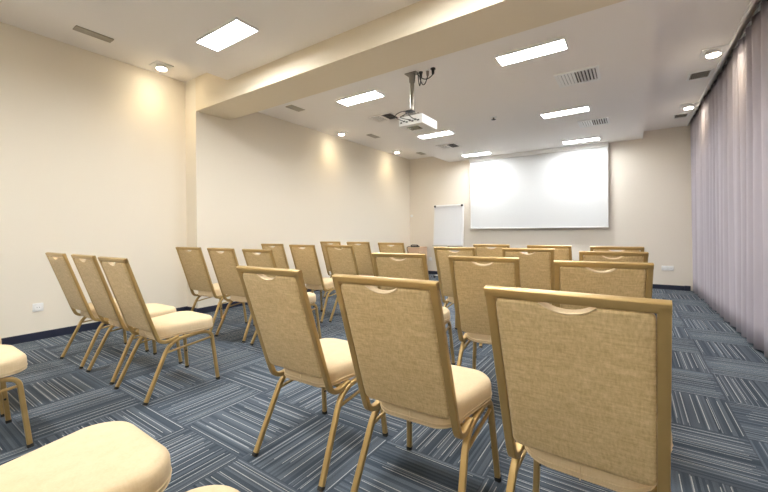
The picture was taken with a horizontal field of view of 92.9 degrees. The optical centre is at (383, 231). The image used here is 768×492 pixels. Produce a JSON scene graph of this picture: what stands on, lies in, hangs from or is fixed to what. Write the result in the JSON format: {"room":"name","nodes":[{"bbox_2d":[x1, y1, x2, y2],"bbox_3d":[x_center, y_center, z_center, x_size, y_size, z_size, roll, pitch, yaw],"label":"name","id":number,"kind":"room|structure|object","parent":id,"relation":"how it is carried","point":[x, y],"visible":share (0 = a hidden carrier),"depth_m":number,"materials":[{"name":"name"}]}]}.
{"room":"conference room","nodes":[
{"label":"conference room","id":0,"kind":"room"},
{"bbox_2d":[0,0,206,81],"bbox_3d":[-3.975,-2.123,2.342,0.991,0.150,5.834,0,0,34],"label":"ceiling","id":1,"kind":"structure","parent":0,"point":[12,13],"depth_m":3.92,"materials":[{"name":"white paint"}]},
{"bbox_2d":[73,25,113,42],"bbox_3d":[-3.014,-2.053,3.790,0.105,0.012,0.320,0,0,34],"label":"ceiling vent","id":2,"kind":"object","parent":1,"relation":"in","point":[76,28],"visible":1,"depth_m":3.78,"materials":[{"name":"grey metal"}]},
{"bbox_2d":[149,60,173,70],"bbox_3d":[-2.752,-2.037,4.513,0.200,0.052,0.200,0,0,34],"label":"recessed light","id":3,"kind":"object","parent":1,"relation":"in","point":[158,65],"visible":1,"depth_m":4.48,"materials":[{"name":"white metal"}]},
{"bbox_2d":[0,22,409,337],"bbox_3d":[-2.759,-0.571,5.024,0.568,3.350,11.819,0,0,34],"label":"wall","id":4,"kind":"structure","parent":0,"point":[100,155],"depth_m":4.61,"materials":[{"name":"beige paint"}]},
{"bbox_2d":[32,303,43,311],"bbox_3d":[-3.574,0.778,3.768,0.016,0.085,0.085,0,0,34],"label":"wall socket","id":5,"kind":"object","parent":4,"relation":"attached to","point":[36,307],"visible":1,"depth_m":3.76,"materials":[{"name":"white plastic"}]},
{"bbox_2d":[34,305,41,309],"bbox_3d":[-3.571,0.778,3.767,0.006,0.058,0.058,0,0,34],"label":"outlet","id":6,"kind":"object","parent":5,"relation":"attached to","point":[36,307],"depth_m":3.76,"materials":[{"name":"grey"}]},
{"bbox_2d":[1,288,329,344],"bbox_3d":[-2.647,1.064,4.892,0.282,0.079,11.505,0,0,34],"label":"baseboard","id":7,"kind":"structure","parent":4,"relation":"attached to","point":[29,337],"depth_m":3.95,"materials":[{"name":"blue"}]},
{"bbox_2d":[195,0,624,119],"bbox_3d":[-0.059,-1.927,3.509,5.620,0.580,0.495,0,0,34],"label":"beam","id":8,"kind":"structure","parent":4,"relation":"attached to","point":[423,30],"depth_m":3.32,"materials":[{"name":"beige paint"}]},
{"bbox_2d":[12,0,420,79],"bbox_3d":[-1.795,-2.039,0.862,4.277,0.358,5.834,0,0,34],"label":"ceiling","id":9,"kind":"structure","parent":0,"point":[170,29],"depth_m":3.23,"materials":[{"name":"white paint"}]},
{"bbox_2d":[195,17,258,51],"bbox_3d":[-1.489,-1.855,3.445,0.660,0.024,0.231,0,0,34],"label":"recessed light","id":10,"kind":"object","parent":9,"relation":"in","point":[236,29],"visible":1,"depth_m":3.44,"materials":[{"name":"white plastic"}]},
{"bbox_2d":[259,103,432,159],"bbox_3d":[-0.324,-1.964,7.125,1.118,0.150,5.190,0,0,34],"label":"ceiling","id":11,"kind":"structure","parent":0,"point":[305,118],"depth_m":6.65,"materials":[{"name":"white paint"}]},
{"bbox_2d":[285,105,304,111],"bbox_3d":[-1.315,-1.871,5.497,0.200,0.012,0.260,0,0,34],"label":"ceiling vent","id":12,"kind":"object","parent":11,"relation":"in","point":[292,107],"visible":0.69,"depth_m":5.51,"materials":[{"name":"grey metal"}]},
{"bbox_2d":[334,130,348,135],"bbox_3d":[-0.805,-1.858,6.880,0.200,0.052,0.200,0,0,34],"label":"recessed light","id":13,"kind":"object","parent":11,"relation":"in","point":[341,132],"visible":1,"depth_m":6.84,"materials":[{"name":"white metal"}]},
{"bbox_2d":[367,134,379,137],"bbox_3d":[-0.183,-1.884,7.146,0.180,0.012,0.290,0,0,34],"label":"ceiling vent","id":14,"kind":"object","parent":11,"relation":"in","point":[370,135],"visible":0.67,"depth_m":7.14,"materials":[{"name":"grey metal"}]},
{"bbox_2d":[0,274,767,491],"bbox_3d":[-0.173,1.134,3.280,6.786,0.100,11.819,0,0,34],"label":"floor","id":15,"kind":"structure","parent":0,"point":[209,427],"depth_m":2.14,"materials":[{"name":"carpet"}]},
{"bbox_2d":[0,338,4,416],"bbox_3d":[-2.628,0.642,2.067,0.465,0.941,0.612,0,0,34],"label":"banquet chair","id":16,"kind":"object","parent":15,"relation":"on","point":[2,414],"visible":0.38,"depth_m":2.18,"materials":[{"name":"gold metal"}]},
{"bbox_2d":[0,345,33,447],"bbox_3d":[-2.162,0.638,1.751,0.465,0.941,0.612,0,0,34],"label":"banquet chair","id":17,"kind":"object","parent":15,"relation":"on","point":[13,361],"visible":1,"depth_m":1.86,"materials":[{"name":"beige fabric"}]},
{"bbox_2d":[0,421,171,491],"bbox_3d":[-0.908,0.629,0.899,0.465,0.941,0.612,0,0,35],"label":"banquet chair","id":18,"kind":"object","parent":15,"relation":"on","point":[113,456],"visible":1,"depth_m":0.98,"materials":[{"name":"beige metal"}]},
{"bbox_2d":[45,252,148,368],"bbox_3d":[-2.528,0.639,3.236,0.465,0.941,0.612,0,0,33],"label":"banquet chair","id":19,"kind":"object","parent":15,"relation":"on","point":[59,262],"visible":0.53,"depth_m":3.05,"materials":[{"name":"beige fabric"}]},
{"bbox_2d":[71,254,182,384],"bbox_3d":[-2.043,0.635,2.922,0.465,0.941,0.612,0,0,33],"label":"banquet chair","id":20,"kind":"object","parent":15,"relation":"on","point":[90,272],"visible":0.69,"depth_m":2.75,"materials":[{"name":"beige fabric"}]},
{"bbox_2d":[98,256,219,405],"bbox_3d":[-1.586,0.632,2.599,0.465,0.941,0.612,0,0,34],"label":"banquet chair","id":21,"kind":"object","parent":15,"relation":"on","point":[120,277],"visible":1,"depth_m":2.48,"materials":[{"name":"beige fabric"}]},
{"bbox_2d":[176,247,247,331],"bbox_3d":[-1.988,0.633,4.227,0.465,0.941,0.612,0,0,28],"label":"banquet chair","id":22,"kind":"object","parent":15,"relation":"on","point":[193,263],"visible":0.7,"depth_m":4.04,"materials":[{"name":"gold metal"}]},
{"bbox_2d":[186,485,239,491],"bbox_3d":[-0.434,0.625,0.587,0.465,0.941,0.612,0,0,34],"label":"banquet chair","id":23,"kind":"object","parent":15,"relation":"on","point":[210,488],"visible":1,"depth_m":0.88,"materials":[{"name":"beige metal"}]},
{"bbox_2d":[207,248,254,342],"bbox_3d":[-1.478,0.629,3.893,0.465,0.941,0.612,0,0,31],"label":"banquet chair","id":24,"kind":"object","parent":15,"relation":"on","point":[224,264],"visible":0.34,"depth_m":3.71,"materials":[{"name":"gold metal"}]},
{"bbox_2d":[242,249,321,344],"bbox_3d":[-0.991,0.625,3.567,0.465,0.941,0.612,0,0,34],"label":"banquet chair","id":25,"kind":"object","parent":15,"relation":"on","point":[265,258],"visible":0.3,"depth_m":3.37,"materials":[{"name":"gold metal"}]},
{"bbox_2d":[261,244,314,306],"bbox_3d":[-1.352,0.626,5.162,0.465,0.941,0.612,0,0,31],"label":"banquet chair","id":26,"kind":"object","parent":15,"relation":"on","point":[279,253],"visible":0.18,"depth_m":4.90,"materials":[{"name":"beige fabric"}]},
{"bbox_2d":[236,265,387,491],"bbox_3d":[-0.340,0.622,1.824,0.465,0.941,0.612,0,0,34],"label":"banquet chair","id":27,"kind":"object","parent":15,"relation":"on","point":[279,306],"visible":0.83,"depth_m":1.65,"materials":[{"name":"beige fabric"}]},
{"bbox_2d":[289,245,335,322],"bbox_3d":[-0.831,0.622,4.649,0.465,0.941,0.612,0,0,32],"label":"banquet chair","id":28,"kind":"object","parent":15,"relation":"on","point":[305,259],"visible":0.69,"depth_m":4.46,"materials":[{"name":"gold metal"}]},
{"bbox_2d":[320,241,341,297],"bbox_3d":[-0.703,0.619,6.079,0.465,0.941,0.612,0,0,32],"label":"banquet chair","id":29,"kind":"object","parent":15,"relation":"on","point":[322,243],"visible":0.29,"depth_m":5.94,"materials":[{"name":"beige fabric"}]},
{"bbox_2d":[324,245,377,322],"bbox_3d":[-0.361,0.618,4.442,0.465,0.941,0.612,0,0,32],"label":"banquet chair","id":30,"kind":"object","parent":15,"relation":"on","point":[341,261],"visible":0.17,"depth_m":4.23,"materials":[{"name":"gold metal"}]},
{"bbox_2d":[346,242,375,275],"bbox_3d":[-0.230,0.615,5.673,0.465,0.941,0.612,0,0,32],"label":"banquet chair","id":31,"kind":"object","parent":15,"relation":"on","point":[363,254],"visible":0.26,"depth_m":5.45,"materials":[{"name":"beige fabric"}]},
{"bbox_2d":[378,242,404,259],"bbox_3d":[0.257,0.612,5.170,0.465,0.941,0.612,0,0,34],"label":"banquet chair","id":32,"kind":"object","parent":15,"relation":"on","point":[383,247],"visible":0.17,"depth_m":4.93,"materials":[{"name":"beige fabric"}]},
{"bbox_2d":[372,253,454,364],"bbox_3d":[0.234,0.616,2.801,0.465,0.941,0.612,0,0,27],"label":"banquet chair","id":33,"kind":"object","parent":15,"relation":"on","point":[414,265],"visible":0.36,"depth_m":2.56,"materials":[{"name":"gold metal"}]},
{"bbox_2d":[406,247,426,258],"bbox_3d":[0.817,0.717,9.000,0.370,0.700,0.400,0,0,34],"label":"side table","id":34,"kind":"object","parent":15,"relation":"on","point":[421,250],"visible":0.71,"depth_m":8.87,"materials":[{"name":"brown wood"}]},
{"bbox_2d":[332,274,501,491],"bbox_3d":[0.152,0.619,1.460,0.465,0.941,0.612,0,0,32],"label":"banquet chair","id":35,"kind":"object","parent":15,"relation":"on","point":[397,337],"visible":1,"depth_m":1.28,"materials":[{"name":"beige fabric"}]},
{"bbox_2d":[433,204,463,277],"bbox_3d":[1.482,0.213,8.485,0.674,1.697,0.662,-1,0,-9],"label":"flipchart","id":36,"kind":"object","parent":15,"relation":"on","point":[448,219],"visible":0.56,"depth_m":8.43,"materials":[{"name":"white paper"}]},
{"bbox_2d":[433,247,481,347],"bbox_3d":[0.820,0.610,3.672,0.465,0.941,0.612,0,0,33],"label":"banquet chair","id":37,"kind":"object","parent":15,"relation":"on","point":[441,253],"visible":0.44,"depth_m":3.54,"materials":[{"name":"gold metal"}]},
{"bbox_2d":[448,256,520,369],"bbox_3d":[0.722,0.612,2.388,0.465,0.941,0.612,0,0,29],"label":"banquet chair","id":38,"kind":"object","parent":15,"relation":"on","point":[469,278],"visible":0.56,"depth_m":2.22,"materials":[{"name":"beige fabric"}]},
{"bbox_2d":[473,244,509,263],"bbox_3d":[1.359,0.604,4.252,0.465,0.941,0.612,0,0,37],"label":"banquet chair","id":39,"kind":"object","parent":15,"relation":"on","point":[483,250],"visible":0.15,"depth_m":4.04,"materials":[{"name":"beige fabric"}]},
{"bbox_2d":[502,248,554,305],"bbox_3d":[1.340,0.606,3.335,0.465,0.941,0.612,0,0,26],"label":"banquet chair","id":40,"kind":"object","parent":15,"relation":"on","point":[537,267],"visible":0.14,"depth_m":3.08,"materials":[{"name":"gold metal"}]},
{"bbox_2d":[527,245,571,260],"bbox_3d":[1.807,0.601,3.874,0.465,0.941,0.612,0,0,34],"label":"banquet chair","id":41,"kind":"object","parent":15,"relation":"on","point":[561,252],"visible":0.06,"depth_m":3.58,"materials":[{"name":"beige fabric"}]},
{"bbox_2d":[484,285,672,491],"bbox_3d":[0.623,0.615,1.130,0.465,0.941,0.612,0,0,36],"label":"banquet chair","id":42,"kind":"object","parent":15,"relation":"on","point":[586,392],"visible":1,"depth_m":0.93,"materials":[{"name":"beige fabric"}]},
{"bbox_2d":[554,260,653,309],"bbox_3d":[1.168,0.609,1.996,0.465,0.941,0.612,0,0,27],"label":"banquet chair","id":43,"kind":"object","parent":15,"relation":"on","point":[629,279],"visible":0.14,"depth_m":1.74,"materials":[{"name":"gold metal"}]},
{"bbox_2d":[579,251,648,270],"bbox_3d":[1.706,0.603,2.784,0.465,0.941,0.612,0,0,25],"label":"banquet chair","id":44,"kind":"object","parent":15,"relation":"on","point":[588,255],"visible":0.16,"depth_m":2.52,"materials":[{"name":"beige fabric"}]},
{"bbox_2d":[590,246,643,257],"bbox_3d":[2.214,0.598,3.511,0.465,0.941,0.612,0,0,28],"label":"banquet chair","id":45,"kind":"object","parent":15,"relation":"on","point":[595,248],"visible":0.1,"depth_m":3.25,"materials":[{"name":"beige fabric"}]},
{"bbox_2d":[288,0,659,161],"bbox_3d":[1.745,-1.871,5.720,3.882,0.330,5.190,0,0,34],"label":"ceiling","id":46,"kind":"structure","parent":0,"point":[467,87],"depth_m":4.47,"materials":[{"name":"white paint"}]},
{"bbox_2d":[336,89,384,105],"bbox_3d":[-0.300,-1.675,4.561,0.606,0.024,0.212,0,0,34],"label":"recessed light","id":47,"kind":"object","parent":46,"relation":"in","point":[371,94],"visible":1,"depth_m":4.56,"materials":[{"name":"white plastic"}]},
{"bbox_2d":[340,91,380,103],"bbox_3d":[-0.300,-1.685,4.561,0.590,0.004,0.196,0,0,34],"label":"diffuser","id":48,"kind":"object","parent":47,"relation":"attached to","point":[368,95],"depth_m":4.56,"materials":[{"name":"white plastic"}]},
{"bbox_2d":[368,112,399,122],"bbox_3d":[0.010,-1.684,5.372,0.400,0.014,0.300,0,0,34],"label":"ceiling vent","id":49,"kind":"object","parent":46,"relation":"in","point":[384,117],"visible":0.93,"depth_m":5.36,"materials":[{"name":"white metal"}]},
{"bbox_2d":[402,71,418,116],"bbox_3d":[0.321,-1.458,3.924,0.200,0.467,0.170,0,0,34],"label":"mount","id":50,"kind":"object","parent":46,"relation":"attached to","point":[411,75],"visible":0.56,"depth_m":3.88,"materials":[{"name":"grey metal"}]},
{"bbox_2d":[399,113,436,133],"bbox_3d":[0.378,-1.169,3.960,0.285,0.105,0.379,0,0,34],"label":"projector","id":51,"kind":"object","parent":50,"relation":"attached to","point":[423,123],"visible":0.99,"depth_m":3.86,"materials":[{"name":"white plastic"}]},
{"bbox_2d":[417,130,453,138],"bbox_3d":[0.891,-1.688,6.315,0.606,0.024,0.212,0,0,34],"label":"recessed light","id":52,"kind":"object","parent":46,"relation":"in","point":[445,132],"visible":1,"depth_m":6.33,"materials":[{"name":"white plastic"}]},
{"bbox_2d":[420,131,450,137],"bbox_3d":[0.891,-1.698,6.315,0.590,0.004,0.196,0,0,34],"label":"diffuser","id":53,"kind":"object","parent":52,"relation":"attached to","point":[440,133],"depth_m":6.33,"materials":[{"name":"white plastic"}]},
{"bbox_2d":[436,143,461,148],"bbox_3d":[1.276,-1.698,7.220,0.400,0.014,0.360,0,0,34],"label":"ceiling vent","id":54,"kind":"object","parent":46,"relation":"in","point":[450,145],"visible":1,"depth_m":7.23,"materials":[{"name":"grey metal"}]},
{"bbox_2d":[461,151,491,156],"bbox_3d":[2.015,-1.700,7.969,0.606,0.024,0.212,0,0,34],"label":"recessed light","id":55,"kind":"object","parent":46,"relation":"in","point":[484,152],"visible":1,"depth_m":7.96,"materials":[{"name":"white plastic"}]},
{"bbox_2d":[495,36,567,65],"bbox_3d":[1.378,-1.687,3.427,0.606,0.024,0.212,0,0,34],"label":"recessed light","id":56,"kind":"object","parent":46,"relation":"in","point":[559,44],"visible":1,"depth_m":3.42,"materials":[{"name":"white plastic"}]},
{"bbox_2d":[540,105,589,118],"bbox_3d":[2.564,-1.700,5.173,0.606,0.024,0.212,0,0,34],"label":"recessed light","id":57,"kind":"object","parent":46,"relation":"in","point":[585,108],"visible":1,"depth_m":5.17,"materials":[{"name":"white plastic"}]},
{"bbox_2d":[543,107,587,116],"bbox_3d":[2.564,-1.710,5.173,0.590,0.004,0.196,0,0,34],"label":"diffuser","id":58,"kind":"object","parent":57,"relation":"attached to","point":[573,110],"depth_m":5.17,"materials":[{"name":"white plastic"}]},
{"bbox_2d":[554,65,600,87],"bbox_3d":[2.131,-1.700,4.010,0.420,0.019,0.410,0,0,34],"label":"ceiling vent","id":59,"kind":"object","parent":46,"relation":"in","point":[588,74],"visible":1,"depth_m":4.00,"materials":[{"name":"white metal"}]},
{"bbox_2d":[562,136,599,143],"bbox_3d":[3.682,-1.713,6.819,0.606,0.024,0.212,0,0,34],"label":"recessed light","id":60,"kind":"object","parent":46,"relation":"in","point":[596,137],"visible":1,"depth_m":6.82,"materials":[{"name":"white plastic"}]},
{"bbox_2d":[564,138,598,142],"bbox_3d":[3.682,-1.723,6.819,0.590,0.004,0.196,0,0,34],"label":"diffuser","id":61,"kind":"object","parent":60,"relation":"attached to","point":[582,139],"depth_m":6.83,"materials":[{"name":"white plastic"}]},
{"bbox_2d":[577,116,609,127],"bbox_3d":[3.283,-1.712,5.706,0.420,0.019,0.400,0,0,34],"label":"ceiling vent","id":62,"kind":"object","parent":46,"relation":"in","point":[604,120],"visible":1,"depth_m":5.69,"materials":[{"name":"white metal"}]},
{"bbox_2d":[410,114,694,290],"bbox_3d":[3.311,-0.603,7.924,6.218,3.300,0.200,0,0,34],"label":"wall","id":63,"kind":"structure","parent":0,"point":[650,206],"depth_m":6.92,"materials":[{"name":"beige paint"}]},
{"bbox_2d":[469,142,608,228],"bbox_3d":[3.182,-0.900,7.800,2.768,1.640,0.144,0,0,34],"label":"projection screen","id":64,"kind":"object","parent":63,"relation":"attached to","point":[562,187],"visible":1,"depth_m":7.66,"materials":[{"name":"white fabric"}]},
{"bbox_2d":[428,271,690,290],"bbox_3d":[3.033,1.007,7.988,5.665,0.085,0.026,0,0,34],"label":"baseboard","id":65,"kind":"structure","parent":63,"relation":"attached to","point":[655,286],"depth_m":6.56,"materials":[{"name":"blue"}]},
{"bbox_2d":[661,266,673,270],"bbox_3d":[5.114,0.653,6.579,0.175,0.085,0.016,0,0,34],"label":"wall socket","id":66,"kind":"object","parent":63,"relation":"attached to","point":[666,268],"visible":1,"depth_m":6.58,"materials":[{"name":"white plastic"}]},
{"bbox_2d":[644,0,750,130],"bbox_3d":[3.606,-1.953,4.456,0.620,0.200,5.190,0,0,34],"label":"ceiling","id":67,"kind":"structure","parent":0,"point":[685,28],"depth_m":3.67,"materials":[{"name":"white paint"}]},
{"bbox_2d":[672,112,689,118],"bbox_3d":[4.746,-1.859,5.829,0.200,0.012,0.250,0,0,34],"label":"ceiling vent","id":68,"kind":"object","parent":67,"relation":"in","point":[681,115],"visible":1,"depth_m":5.82,"materials":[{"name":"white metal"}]},
{"bbox_2d":[679,102,697,109],"bbox_3d":[4.468,-1.836,5.353,0.200,0.052,0.200,0,0,34],"label":"recessed light","id":69,"kind":"object","parent":67,"relation":"in","point":[688,106],"visible":1,"depth_m":5.32,"materials":[{"name":"white metal"}]},
{"bbox_2d":[686,68,713,81],"bbox_3d":[3.715,-1.848,4.293,0.220,0.012,0.270,0,0,34],"label":"ceiling vent","id":70,"kind":"object","parent":67,"relation":"in","point":[706,73],"visible":1,"depth_m":4.29,"materials":[{"name":"grey metal"}]},
{"bbox_2d":[699,44,728,57],"bbox_3d":[3.361,-1.824,3.724,0.200,0.052,0.200,0,0,34],"label":"recessed light","id":71,"kind":"object","parent":67,"relation":"in","point":[712,52],"visible":1,"depth_m":3.69,"materials":[{"name":"white metal"}]},
{"bbox_2d":[686,0,762,125],"bbox_3d":[3.916,-1.929,4.245,0.134,0.172,5.170,0,0,34],"label":"rail","id":72,"kind":"object","parent":67,"relation":"attached to","point":[752,2],"visible":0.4,"depth_m":3.56,"materials":[{"name":"white metal"}]},
{"bbox_2d":[690,36,746,337],"bbox_3d":[4.485,-0.450,4.918,0.174,2.947,3.389,0,0,33],"label":"curtain","id":73,"kind":"object","parent":72,"relation":"hanging from","point":[718,128],"visible":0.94,"depth_m":4.38,"materials":[{"name":"purple fabric"}]},
{"bbox_2d":[745,0,767,357],"bbox_3d":[2.554,-0.429,1.998,0.175,2.947,3.589,0,0,33],"label":"curtain","id":74,"kind":"object","parent":72,"relation":"hanging from","point":[756,35],"visible":1,"depth_m":3.19,"materials":[{"name":"purple fabric"}]},
{"bbox_2d":[694,0,760,113],"bbox_3d":[2.248,-2.142,1.552,0.398,0.230,11.519,0,0,34],"label":"ceiling","id":75,"kind":"structure","parent":0,"point":[757,2],"depth_m":3.91,"materials":[{"name":"white paint"}]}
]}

